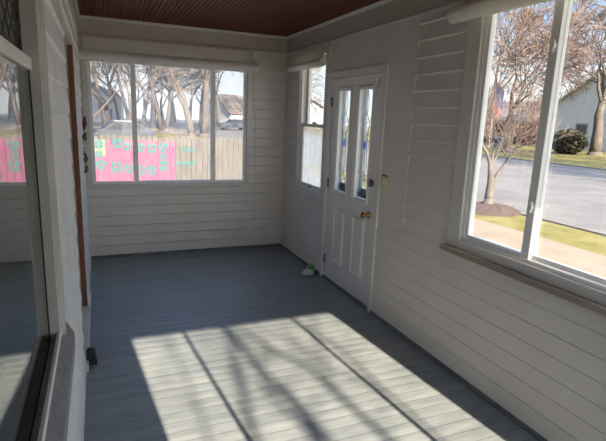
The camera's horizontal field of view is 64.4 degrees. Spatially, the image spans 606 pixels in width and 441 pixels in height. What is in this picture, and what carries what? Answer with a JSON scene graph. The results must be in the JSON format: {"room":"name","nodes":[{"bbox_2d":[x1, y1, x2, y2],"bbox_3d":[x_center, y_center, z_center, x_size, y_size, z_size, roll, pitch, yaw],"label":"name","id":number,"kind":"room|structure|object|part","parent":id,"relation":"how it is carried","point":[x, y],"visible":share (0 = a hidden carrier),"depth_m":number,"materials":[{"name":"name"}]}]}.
{"room":"sunroom","nodes":[
{"label":"sunroom","id":0,"kind":"room"},
{"bbox_2d":[0,363,3,377],"bbox_3d":[-3.052,0.120,1.506,4.108,3.300,8.200,-3,13,-22],"label":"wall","id":1,"kind":"structure","parent":0,"point":[2,364],"depth_m":3.18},
{"bbox_2d":[0,0,89,440],"bbox_3d":[-1.207,0.090,2.353,0.149,3.141,6.162,-3,13,-22],"label":"wall","id":2,"kind":"structure","parent":0,"point":[14,375],"depth_m":2.12,"materials":[{"name":"white wood"}]},
{"bbox_2d":[0,0,75,440],"bbox_3d":[-0.442,-0.085,0.526,0.194,1.510,2.000,-3,13,-22],"label":"window","id":3,"kind":"structure","parent":2,"relation":"in","point":[34,326],"depth_m":1.30,"materials":[{"name":"white paint"}]},
{"bbox_2d":[0,0,13,43],"bbox_3d":[-0.416,-0.481,0.445,0.013,0.520,1.720,-3,13,-22],"label":"curtain","id":4,"kind":"object","parent":3,"relation":"hanging from","point":[6,6],"depth_m":1.10,"materials":[{"name":"white fabric"}]},
{"bbox_3d":[-0.402,-0.480,0.440,0.004,0.478,1.700,-3,13,-22],"label":"transom pane","id":5,"kind":"part","parent":3,"relation":"part of","materials":[{"name":"clear glass"}]},
{"bbox_3d":[-0.431,0.561,0.669,0.064,0.050,1.700,-3,13,-22],"label":"rail","id":6,"kind":"part","parent":3,"relation":"part of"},
{"bbox_3d":[-0.413,0.158,0.583,0.004,0.778,1.700,-3,13,-22],"label":"glass pane","id":7,"kind":"part","parent":3,"relation":"part of","materials":[{"name":"clear glass"}]},
{"bbox_3d":[-0.422,0.592,0.691,0.093,0.121,2.000,-3,13,-22],"label":"sill","id":8,"kind":"part","parent":3,"relation":"part of","materials":[{"name":"grey wood"}]},
{"bbox_2d":[68,0,79,34],"bbox_3d":[-1.082,-1.309,2.082,0.042,0.183,5.922,-3,13,-22],"label":"trim","id":9,"kind":"structure","parent":2,"relation":"attached to","point":[73,3],"depth_m":4.09,"materials":[{"name":"paint"}]},
{"bbox_3d":[-1.070,-1.386,2.069,0.023,0.026,5.922,-3,13,-22],"label":"crown moulding","id":10,"kind":"part","parent":9,"relation":"part of","materials":[{"name":"white wood"}]},
{"bbox_2d":[62,17,90,371],"bbox_3d":[-1.639,-0.208,3.344,0.192,2.075,1.360,-3,13,-22],"label":"door","id":11,"kind":"structure","parent":2,"relation":"in","point":[69,67],"depth_m":3.64,"materials":[{"name":"brown paint"}]},
{"bbox_2d":[81,106,88,172],"bbox_3d":[-1.888,-0.698,4.169,0.046,0.574,0.078,-3,13,-22],"label":"wall ornament","id":12,"kind":"object","parent":2,"relation":"hanging from","point":[84,122],"visible":1,"depth_m":4.17,"materials":[{"name":"red paint"}]},
{"bbox_2d":[81,250,90,440],"bbox_3d":[-1.179,0.987,2.573,0.018,0.100,5.922,-3,13,-22],"label":"baseboard","id":13,"kind":"structure","parent":2,"relation":"attached to","point":[85,370],"depth_m":2.67,"materials":[{"name":"grey wood"}]},
{"bbox_2d":[78,35,286,255],"bbox_3d":[-1.278,-0.593,5.513,2.418,3.141,0.137,-3,13,-22],"label":"wall","id":14,"kind":"structure","parent":0,"point":[129,220],"depth_m":5.59,"materials":[{"name":"paint"}]},
{"bbox_2d":[79,35,251,188],"bbox_3d":[-1.428,-1.132,5.281,1.780,1.540,0.106,-3,13,-22],"label":"window","id":15,"kind":"structure","parent":14,"relation":"in","point":[85,65],"depth_m":5.30,"materials":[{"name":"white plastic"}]},
{"bbox_3d":[-1.984,-1.105,5.056,0.451,1.422,0.028,-3,13,-22],"label":"sash","id":16,"kind":"part","parent":15,"relation":"part of","materials":[{"name":"white plastic"}]},
{"bbox_2d":[78,35,258,72],"bbox_3d":[-1.357,-1.744,5.075,1.840,0.243,0.110,-3,13,-22],"label":"roller shade","id":17,"kind":"object","parent":15,"relation":"attached to","point":[95,48],"visible":1,"depth_m":5.03,"materials":[{"name":"fabric"}]},
{"bbox_3d":[-1.367,-1.859,5.087,1.750,0.022,0.018,-3,13,-22],"label":"head rail","id":18,"kind":"part","parent":17,"relation":"part of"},
{"bbox_2d":[253,74,255,218],"bbox_3d":[-0.573,-0.838,5.663,0.069,1.690,0.021,-9,17,-43],"label":"pull cord","id":19,"kind":"object","parent":17,"relation":"hanging from","point":[253,74],"visible":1,"depth_m":5.62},
{"bbox_3d":[-1.444,-0.384,5.411,1.780,0.022,0.040,-3,13,-22],"label":"sill","id":20,"kind":"part","parent":15,"relation":"part of","materials":[{"name":"white wood"}]},
{"bbox_3d":[-1.420,-1.140,5.320,0.895,1.422,0.028,-3,13,-22],"label":"sash","id":21,"kind":"part","parent":15,"relation":"part of","materials":[{"name":"white plastic"}]},
{"bbox_3d":[-0.859,-1.161,5.522,0.396,1.422,0.028,-3,13,-22],"label":"sash","id":22,"kind":"part","parent":15,"relation":"part of","materials":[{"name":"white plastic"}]},
{"bbox_2d":[78,15,286,53],"bbox_3d":[-1.199,-1.976,5.156,2.218,0.183,0.042,-3,13,-22],"label":"trim","id":23,"kind":"structure","parent":14,"relation":"attached to","point":[87,25],"depth_m":5.11,"materials":[{"name":"paint"}]},
{"bbox_3d":[-1.193,-2.050,5.131,2.218,0.026,0.023,-3,13,-22],"label":"crown moulding","id":24,"kind":"part","parent":23,"relation":"part of","materials":[{"name":"white wood"}]},
{"bbox_3d":[-1.203,-1.895,5.174,2.218,0.018,0.021,-3,13,-22],"label":"bead moulding","id":25,"kind":"part","parent":23,"relation":"part of","materials":[{"name":"paint"}]},
{"bbox_2d":[91,243,280,258],"bbox_3d":[-1.290,0.353,5.657,2.218,0.032,0.036,-3,13,-22],"label":"baseboard","id":26,"kind":"structure","parent":14,"relation":"attached to","point":[278,244],"depth_m":5.60,"materials":[{"name":"grey wood"}]},
{"bbox_2d":[77,0,380,36],"bbox_3d":[-0.068,-1.478,2.474,2.468,0.060,6.162,-3,13,-22],"label":"ceiling","id":27,"kind":"structure","parent":0,"point":[285,18],"depth_m":4.34,"materials":[{"name":"brown wood"}]},
{"bbox_2d":[84,246,537,440],"bbox_3d":[-0.194,1.034,3.004,2.548,0.100,6.162,-3,13,-22],"label":"floor","id":28,"kind":"structure","parent":0,"point":[234,344],"depth_m":3.16,"materials":[{"name":"grey wood"}]},
{"bbox_2d":[86,347,96,365],"bbox_3d":[-1.357,0.865,3.093,0.060,0.104,0.075,-3,13,-22],"label":"door stop","id":29,"kind":"object","parent":28,"relation":"on","point":[90,352],"visible":0.94,"depth_m":3.06,"materials":[{"name":"black rubber"}]},
{"bbox_2d":[302,269,313,275],"bbox_3d":[0.052,0.533,4.993,0.122,0.061,0.121,-3,13,-22],"label":"wrapper","id":30,"kind":"object","parent":28,"relation":"on","point":[307,272],"visible":1,"depth_m":4.96,"materials":[{"name":"white plastic"}]},
{"bbox_2d":[307,264,314,271],"bbox_3d":[0.086,0.495,5.095,0.088,0.088,0.087,2,12,-2],"label":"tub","id":31,"kind":"object","parent":28,"relation":"on","point":[310,266],"visible":0.75,"depth_m":5.06,"materials":[{"name":"green plastic"}]},
{"bbox_2d":[281,1,605,440],"bbox_3d":[0.924,-0.017,3.236,0.089,3.141,6.162,-3,13,-22],"label":"wall","id":32,"kind":"structure","parent":0,"point":[540,355],"depth_m":3.05,"materials":[{"name":"paint"}]},
{"bbox_2d":[292,45,330,200],"bbox_3d":[0.119,-1.006,5.061,0.137,1.495,0.785,-3,13,-22],"label":"window","id":33,"kind":"structure","parent":32,"relation":"in","point":[303,124],"depth_m":5.26,"materials":[{"name":"white paint"}]},
{"bbox_3d":[0.047,-0.284,5.198,0.042,0.022,0.785,-3,13,-22],"label":"sill","id":34,"kind":"part","parent":33,"relation":"part of","materials":[{"name":"white wood"}]},
{"bbox_2d":[287,42,328,71],"bbox_3d":[0.037,-1.660,4.921,0.098,0.225,0.860,-3,13,-22],"label":"roller shade","id":35,"kind":"object","parent":33,"relation":"attached to","point":[310,57],"visible":1,"depth_m":4.85,"materials":[{"name":"fabric"}]},
{"bbox_3d":[0.077,-1.761,4.915,0.018,0.022,0.860,-3,13,-22],"label":"head rail","id":36,"kind":"part","parent":35,"relation":"part of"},
{"bbox_3d":[0.106,-0.677,5.132,0.037,0.692,0.601,-3,13,-22],"label":"sash","id":37,"kind":"part","parent":33,"relation":"part of","materials":[{"name":"white paint"}]},
{"bbox_3d":[0.137,-1.014,5.066,0.100,1.410,0.645,-3,13,-22],"label":"frame","id":38,"kind":"part","parent":33,"relation":"part of","materials":[{"name":"white paint"}]},
{"bbox_3d":[0.106,-0.684,5.130,0.004,0.615,0.535,-3,13,-22],"label":"glass pane","id":39,"kind":"part","parent":33,"relation":"part of","materials":[{"name":"glass"}]},
{"bbox_3d":[0.174,-1.332,5.009,0.035,0.718,0.601,-3,13,-22],"label":"sash","id":40,"kind":"part","parent":33,"relation":"part of","materials":[{"name":"white paint"}]},
{"bbox_2d":[319,63,388,311],"bbox_3d":[0.446,-0.316,4.346,0.195,2.022,1.036,-3,13,-22],"label":"door","id":41,"kind":"structure","parent":32,"relation":"in","point":[349,224],"depth_m":4.29,"materials":[{"name":"white paint"}]},
{"bbox_3d":[0.328,0.156,4.611,0.015,0.534,0.214,-3,13,-22],"label":"panel","id":42,"kind":"part","parent":41,"relation":"part of","materials":[{"name":"white paint"}]},
{"bbox_3d":[0.375,-0.723,4.444,0.053,0.996,0.296,-3,13,-22],"label":"glazing frame","id":43,"kind":"part","parent":41,"relation":"part of","materials":[{"name":"white paint"}]},
{"bbox_2d":[338,90,368,198],"bbox_3d":[0.514,-0.297,4.382,0.027,1.915,0.895,-3,13,-22],"label":"door window","id":44,"kind":"structure","parent":41,"relation":"attached to","point":[361,190],"depth_m":4.33,"materials":[{"name":"clear glass"}]},
{"bbox_3d":[0.498,0.096,4.467,0.020,0.810,0.745,-3,13,-22],"label":"kick panel","id":45,"kind":"part","parent":44,"relation":"part of","materials":[{"name":"white wood"}]},
{"bbox_3d":[0.474,0.235,4.269,0.015,0.534,0.214,-3,13,-22],"label":"panel","id":46,"kind":"part","parent":41,"relation":"part of","materials":[{"name":"white paint"}]},
{"bbox_3d":[0.521,-0.643,4.102,0.053,0.996,0.296,-3,13,-22],"label":"glazing frame","id":47,"kind":"part","parent":41,"relation":"part of","materials":[{"name":"white paint"}]},
{"bbox_3d":[0.519,-0.045,4.048,0.076,0.066,0.066,-3,13,-22],"label":"knob","id":48,"kind":"part","parent":41,"relation":"part of","materials":[{"name":"gold metal"}]},
{"bbox_2d":[330,15,420,234],"bbox_3d":[0.502,-0.797,4.078,0.023,1.544,1.435,-3,13,-22],"label":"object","id":49,"kind":"structure","parent":32,"relation":"attached to","point":[396,44],"depth_m":3.64,"materials":[{"name":"paint"}]},
{"bbox_2d":[286,0,469,53],"bbox_3d":[0.945,-1.411,2.922,0.042,0.183,5.922,-3,13,-22],"label":"trim","id":50,"kind":"structure","parent":32,"relation":"attached to","point":[383,12],"depth_m":3.95,"materials":[{"name":"paint"}]},
{"bbox_3d":[0.939,-1.487,2.902,0.023,0.026,5.922,-3,13,-22],"label":"crown moulding","id":51,"kind":"part","parent":50,"relation":"part of","materials":[{"name":"white wood"}]},
{"bbox_2d":[381,174,387,189],"bbox_3d":[0.637,-0.301,3.781,0.023,0.122,0.076,-3,13,-22],"label":"light switch","id":52,"kind":"object","parent":32,"relation":"attached to","point":[384,179],"visible":1,"depth_m":3.77,"materials":[{"name":"beige plastic"}]},
{"bbox_2d":[280,244,547,440],"bbox_3d":[0.853,0.917,3.423,0.036,0.032,5.922,-3,13,-22],"label":"baseboard","id":53,"kind":"structure","parent":32,"relation":"attached to","point":[474,389],"depth_m":3.07,"materials":[{"name":"grey wood"}]},
{"bbox_2d":[440,0,605,315],"bbox_3d":[1.433,-0.327,1.994,0.192,1.514,2.245,-3,13,-22],"label":"window","id":54,"kind":"structure","parent":32,"relation":"in","point":[587,290],"depth_m":2.64,"materials":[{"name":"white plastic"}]},
{"bbox_3d":[1.462,0.325,2.168,0.064,0.035,1.975,-3,13,-22],"label":"sill","id":55,"kind":"part","parent":54,"relation":"part of","materials":[{"name":"grey wood"}]},
{"bbox_2d":[447,0,551,23],"bbox_3d":[1.359,-0.996,1.804,0.104,0.134,2.380,-3,13,-22],"label":"roller shade","id":56,"kind":"object","parent":54,"relation":"attached to","point":[472,9],"visible":1,"depth_m":2.61,"materials":[{"name":"fabric"}]},
{"bbox_3d":[1.139,-0.509,2.640,0.028,1.360,0.491,-3,13,-22],"label":"sash","id":57,"kind":"part","parent":54,"relation":"part of","materials":[{"name":"white plastic"}]},
{"bbox_3d":[1.345,0.400,2.125,0.062,0.033,2.245,-3,13,-22],"label":"sill","id":58,"kind":"part","parent":54,"relation":"part of","materials":[{"name":"white wood"}]},
{"bbox_3d":[1.446,-0.357,1.992,0.028,1.360,1.077,-3,13,-22],"label":"sash","id":59,"kind":"part","parent":54,"relation":"part of","materials":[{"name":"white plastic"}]},
{"label":"outside","id":60,"kind":"structure","parent":0,"visible":0},
{"bbox_2d":[93,118,370,180],"bbox_3d":[1.889,-10.247,59.560,170.000,0.500,190.000,-3,13,-22],"label":"ground","id":61,"kind":"structure","parent":60,"point":[138,120],"depth_m":49.70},
{"bbox_2d":[92,61,119,119],"bbox_3d":[-30.940,-27.398,75.831,23.612,23.937,20.835,8,13,23],"label":"bare tree","id":62,"kind":"object","parent":61,"relation":"on","point":[98,63],"visible":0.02,"depth_m":76.52,"materials":[{"name":"grey plant"}]},
{"bbox_2d":[91,83,125,122],"bbox_3d":[-35.698,-20.149,82.371,9.900,6.380,8.900,-3,13,-22],"label":"house","id":63,"kind":"structure","parent":61,"relation":"on","point":[95,104],"depth_m":79.50,"materials":[{"name":"grey"}]},
{"bbox_2d":[91,62,127,89],"bbox_3d":[-35.780,-25.663,84.209,14.635,16.803,20.366,5,13,15],"label":"bare tree","id":64,"kind":"object","parent":61,"relation":"on","point":[104,66],"visible":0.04,"depth_m":79.46,"materials":[{"name":"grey plant"}]},
{"bbox_2d":[91,62,151,120],"bbox_3d":[-26.573,-20.790,63.253,20.366,16.803,14.635,1,12,-7],"label":"bare tree","id":65,"kind":"object","parent":61,"relation":"on","point":[109,104],"visible":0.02,"depth_m":63.09,"materials":[{"name":"grey plant"}]},
{"bbox_2d":[94,120,154,139],"bbox_3d":[-11.691,-5.550,30.410,4.287,1.546,1.720,-5,14,-31],"label":"parked car","id":66,"kind":"object","parent":61,"relation":"on","point":[112,127],"visible":0.4,"depth_m":29.76,"materials":[{"name":"blue paint"}]},
{"bbox_3d":[-11.398,-6.299,30.412,1.340,0.060,1.600,-5,14,-31],"label":"roof panel","id":67,"kind":"part","parent":66,"relation":"part of","materials":[{"name":"white paint"}]},
{"bbox_2d":[102,62,163,132],"bbox_3d":[-16.001,-20.439,46.234,22.529,23.935,20.186,-3,13,-22],"label":"bare tree","id":68,"kind":"object","parent":61,"relation":"on","point":[153,96],"visible":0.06,"depth_m":48.33,"materials":[{"name":"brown plant"}]},
{"bbox_2d":[90,61,202,118],"bbox_3d":[-11.017,-8.486,25.801,11.429,9.518,8.219,1,12,-7],"label":"bare tree","id":69,"kind":"object","parent":61,"relation":"on","point":[175,69],"visible":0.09,"depth_m":26.78,"materials":[{"name":"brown plant"}]},
{"bbox_2d":[93,62,200,122],"bbox_3d":[-28.640,-25.704,85.691,20.366,16.803,14.635,11,15,36],"label":"bare tree","id":70,"kind":"object","parent":61,"relation":"on","point":[198,92],"visible":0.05,"depth_m":85.81,"materials":[{"name":"grey plant"}]},
{"bbox_2d":[107,63,201,102],"bbox_3d":[-23.503,-22.209,70.400,20.366,16.803,14.635,-5,14,-30],"label":"bare tree","id":71,"kind":"object","parent":61,"relation":"on","point":[189,74],"visible":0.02,"depth_m":72.63,"materials":[{"name":"grey plant"}]},
{"bbox_2d":[94,134,242,180],"bbox_3d":[-5.003,-1.258,11.552,9.720,1.614,0.163,-3,13,-22],"label":"fence","id":72,"kind":"object","parent":61,"relation":"on","point":[192,155],"visible":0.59,"depth_m":12.07,"materials":[{"name":"pink paint"}]},
{"bbox_3d":[-4.992,-1.245,11.527,9.720,1.180,0.040,-3,13,-22],"label":"rail","id":73,"kind":"part","parent":72,"relation":"part of","materials":[{"name":"pink wood"}]},
{"bbox_2d":[164,70,209,130],"bbox_3d":[-13.201,-22.196,52.094,23.651,25.132,21.196,6,13,19],"label":"bare tree","id":74,"kind":"object","parent":61,"relation":"on","point":[171,98],"visible":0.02,"depth_m":54.52,"materials":[{"name":"grey plant"}]},
{"bbox_2d":[153,66,221,124],"bbox_3d":[-21.317,-23.807,78.212,14.635,16.803,20.366,12,15,38],"label":"bare tree","id":75,"kind":"object","parent":61,"relation":"on","point":[161,106],"visible":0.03,"depth_m":79.38,"materials":[{"name":"grey plant"}]},
{"bbox_2d":[155,67,241,102],"bbox_3d":[-14.893,-23.158,76.365,14.635,16.803,20.366,-4,14,-29],"label":"bare tree","id":76,"kind":"object","parent":61,"relation":"on","point":[160,67],"visible":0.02,"depth_m":77.14,"materials":[{"name":"grey plant"}]},
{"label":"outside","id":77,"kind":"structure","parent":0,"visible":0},
{"bbox_2d":[141,134,605,255],"bbox_3d":[0.634,-0.700,14.002,7.554,0.100,75.000,-3,13,-22],"label":"lawn","id":78,"kind":"structure","parent":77,"point":[595,243],"depth_m":10.44,"materials":[{"name":"green plant"}]},
{"bbox_2d":[91,61,188,119],"bbox_3d":[-13.463,-11.436,35.167,9.670,11.197,13.445,-3,13,-22],"label":"bare tree","id":79,"kind":"object","parent":78,"relation":"on","point":[121,67],"visible":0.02,"depth_m":33.68,"materials":[{"name":"grey plant"}]},
{"bbox_2d":[164,66,196,136],"bbox_3d":[-15.301,-16.474,44.259,10.809,17.074,14.302,-3,13,-22],"label":"bare tree","id":80,"kind":"object","parent":78,"relation":"on","point":[189,122],"visible":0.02,"depth_m":44.32,"materials":[{"name":"grey plant"}]},
{"bbox_2d":[198,69,216,136],"bbox_3d":[-5.643,-17.181,43.648,17.006,19.448,11.671,-2,13,-19],"label":"bare tree","id":81,"kind":"object","parent":78,"relation":"on","point":[204,129],"visible":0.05,"depth_m":45.53,"materials":[{"name":"grey plant"}]},
{"bbox_2d":[475,201,522,216],"bbox_3d":[4.826,-0.369,12.536,1.824,0.194,1.778,-3,13,-22],"label":"mound","id":82,"kind":"object","parent":78,"relation":"on","point":[496,209],"visible":0.61,"depth_m":12.03,"materials":[{"name":"brown soil"}]},
{"bbox_2d":[482,76,577,203],"bbox_3d":[5.713,-2.049,13.268,3.486,3.535,3.308,11,15,36],"label":"bare tree","id":83,"kind":"object","parent":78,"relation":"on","point":[491,179],"visible":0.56,"depth_m":12.46,"materials":[{"name":"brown plant"}]},
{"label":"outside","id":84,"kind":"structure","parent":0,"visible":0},
{"bbox_2d":[309,127,605,168],"bbox_3d":[29.889,-9.029,57.882,49.720,0.100,135.000,-3,13,-22],"label":"lawn","id":85,"kind":"structure","parent":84,"point":[580,159],"depth_m":36.24,"materials":[{"name":"green plant"}]},
{"bbox_2d":[199,94,242,124],"bbox_3d":[-11.864,-22.015,96.541,13.900,5.880,10.900,-9,16,-42],"label":"house","id":86,"kind":"structure","parent":85,"relation":"on","point":[231,106],"depth_m":90.85,"materials":[{"name":"beige"}]},
{"bbox_2d":[309,100,323,128],"bbox_3d":[-3.842,-22.237,95.462,12.900,7.380,10.900,-3,13,-22],"label":"house","id":87,"kind":"structure","parent":85,"relation":"on","point":[315,113],"depth_m":92.96,"materials":[{"name":"grey"}]},
{"bbox_2d":[311,66,324,108],"bbox_3d":[-1.920,-22.533,82.949,13.282,13.619,15.302,12,15,38],"label":"bare tree","id":88,"kind":"object","parent":85,"relation":"on","point":[321,66],"visible":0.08,"depth_m":84.79,"materials":[{"name":"grey plant"}]},
{"bbox_2d":[488,85,503,146],"bbox_3d":[18.244,-9.831,45.381,0.856,5.900,0.154,4,12,10],"label":"flag","id":89,"kind":"object","parent":85,"relation":"on","point":[499,89],"visible":0.35,"depth_m":45.11,"materials":[{"name":"blue fabric"}]},
{"bbox_2d":[492,136,501,148],"bbox_3d":[17.953,-7.212,44.436,0.750,1.098,0.753,-3,13,-22],"label":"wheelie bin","id":90,"kind":"object","parent":85,"relation":"on","point":[493,137],"visible":0.39,"depth_m":44.16,"materials":[{"name":"blue plastic"}]},
{"bbox_2d":[483,101,540,144],"bbox_3d":[26.560,-12.888,62.792,11.650,5.180,14.900,-3,13,-22],"label":"house","id":91,"kind":"structure","parent":85,"relation":"on","point":[507,103],"depth_m":56.74,"materials":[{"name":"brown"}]},
{"bbox_2d":[484,0,604,144],"bbox_3d":[21.347,-18.115,48.062,14.927,21.474,17.268,-3,13,-22],"label":"bare tree","id":92,"kind":"object","parent":85,"relation":"on","point":[589,7],"visible":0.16,"depth_m":45.52,"materials":[{"name":"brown plant"}]},
{"bbox_2d":[490,1,603,152],"bbox_3d":[16.397,-10.942,35.483,9.903,12.375,11.531,7,13,22],"label":"bare tree","id":93,"kind":"object","parent":85,"relation":"on","point":[544,43],"visible":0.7,"depth_m":33.57,"materials":[{"name":"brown plant"}]},
{"bbox_2d":[517,0,605,155],"bbox_3d":[24.358,-12.836,39.199,14.729,15.118,16.963,-3,13,-22],"label":"bare tree","id":94,"kind":"object","parent":85,"relation":"on","point":[595,148],"visible":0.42,"depth_m":38.83,"materials":[{"name":"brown plant"}]},
{"bbox_2d":[529,20,605,117],"bbox_3d":[33.603,-15.318,54.159,16.115,14.362,13.993,6,13,17],"label":"bare tree","id":95,"kind":"object","parent":85,"relation":"on","point":[587,49],"visible":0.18,"depth_m":53.08,"materials":[{"name":"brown plant"}]},
{"bbox_2d":[551,128,588,153],"bbox_3d":[21.821,-6.457,39.581,3.035,2.276,3.018,-3,13,-22],"label":"bush","id":96,"kind":"object","parent":85,"relation":"on","point":[572,144],"visible":0.91,"depth_m":38.94,"materials":[{"name":"green plant"}]},
{"bbox_2d":[552,68,605,151],"bbox_3d":[33.942,-10.845,47.517,11.900,8.180,12.900,-3,13,-22],"label":"house","id":97,"kind":"structure","parent":85,"relation":"on","point":[579,114],"depth_m":47.91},
{"bbox_3d":[27.793,-8.971,48.110,0.070,1.200,1.120,-3,13,-22],"label":"pane","id":98,"kind":"part","parent":97,"relation":"part of","materials":[{"name":"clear glass"}]},
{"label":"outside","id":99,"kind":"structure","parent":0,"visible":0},
{"bbox_2d":[173,134,605,277],"bbox_3d":[1.951,-0.784,14.544,1.300,0.100,75.000,-3,13,-22],"label":"path","id":100,"kind":"structure","parent":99,"point":[594,263],"depth_m":8.87,"materials":[{"name":"concrete"}]},
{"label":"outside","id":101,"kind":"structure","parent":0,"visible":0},
{"bbox_2d":[137,118,605,232],"bbox_3d":[-5.048,-10.098,56.639,15.450,0.100,190.000,-3,13,-22],"label":"street","id":102,"kind":"structure","parent":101,"point":[576,196],"depth_m":18.13,"materials":[{"name":"grey asphalt"}]},
{"bbox_2d":[112,65,176,123],"bbox_3d":[-24.232,-29.636,87.437,20.835,23.937,23.613,-10,17,-44],"label":"bare tree","id":103,"kind":"object","parent":102,"relation":"on","point":[173,106],"visible":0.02,"depth_m":87.90,"materials":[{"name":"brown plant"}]},
{"bbox_2d":[154,66,174,125],"bbox_3d":[-23.547,-24.096,72.509,17.477,19.448,11.394,-7,15,-37],"label":"bare tree","id":104,"kind":"object","parent":102,"relation":"on","point":[164,78],"visible":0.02,"depth_m":73.93,"materials":[{"name":"grey plant"}]},
{"bbox_2d":[189,73,220,116],"bbox_3d":[-19.864,-29.331,97.480,11.394,19.448,17.477,4,12,8],"label":"bare tree","id":105,"kind":"object","parent":102,"relation":"on","point":[191,99],"visible":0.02,"depth_m":96.01,"materials":[{"name":"grey plant"}]},
{"bbox_2d":[198,69,218,129],"bbox_3d":[-12.170,-22.904,58.377,20.187,23.935,22.530,-3,13,-21],"label":"bare tree","id":106,"kind":"object","parent":102,"relation":"on","point":[201,100],"visible":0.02,"depth_m":61.32,"materials":[{"name":"grey plant"}]},
{"bbox_2d":[209,70,224,126],"bbox_3d":[-14.365,-24.867,77.753,11.394,19.448,17.477,-7,15,-36],"label":"bare tree","id":107,"kind":"object","parent":102,"relation":"on","point":[216,91],"visible":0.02,"depth_m":82.09,"materials":[{"name":"grey plant"}]},
{"bbox_2d":[217,119,242,129],"bbox_3d":[-9.686,-13.378,67.239,4.287,1.495,1.720,-4,14,-28],"label":"parked car","id":108,"kind":"object","parent":102,"relation":"on","point":[231,123],"visible":0.7,"depth_m":66.42,"materials":[{"name":"white paint"}]},
{"bbox_2d":[208,134,605,235],"bbox_3d":[-0.277,-7.517,45.377,15.660,0.170,135.000,-3,13,-22],"label":"kerb","id":109,"kind":"object","parent":102,"relation":"on","point":[522,213],"depth_m":11.38,"materials":[{"name":"grey concrete"}]},
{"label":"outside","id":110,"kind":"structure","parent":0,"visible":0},
{"bbox_2d":[93,125,187,132],"bbox_3d":[-47.832,-10.005,48.431,69.700,0.100,20.000,-3,13,-22],"label":"street","id":111,"kind":"structure","parent":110,"point":[172,130],"depth_m":58.31,"materials":[{"name":"grey asphalt"}]},
{"bbox_2d":[92,61,106,125],"bbox_3d":[-21.206,-19.474,46.429,18.168,21.541,20.272,10,14,32],"label":"bare tree","id":112,"kind":"object","parent":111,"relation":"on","point":[98,96],"visible":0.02,"depth_m":48.76,"materials":[{"name":"grey plant"}]},
{"bbox_2d":[91,63,128,119],"bbox_3d":[-22.142,-22.410,54.275,22.529,23.935,20.186,-3,13,-22],"label":"bare tree","id":113,"kind":"object","parent":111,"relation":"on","point":[122,97],"visible":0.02,"depth_m":56.01,"materials":[{"name":"grey plant"}]},
{"bbox_2d":[145,66,167,127],"bbox_3d":[-16.327,-21.336,61.002,17.006,19.448,11.671,0,12,-10],"label":"bare tree","id":114,"kind":"object","parent":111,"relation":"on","point":[152,124],"visible":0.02,"depth_m":63.56,"materials":[{"name":"grey plant"}]},
{"bbox_2d":[141,65,241,126],"bbox_3d":[-15.013,-21.217,50.030,22.530,23.935,20.186,2,12,0],"label":"bare tree","id":115,"kind":"object","parent":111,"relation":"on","point":[143,120],"visible":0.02,"depth_m":51.88,"materials":[{"name":"grey plant"}]}
]}

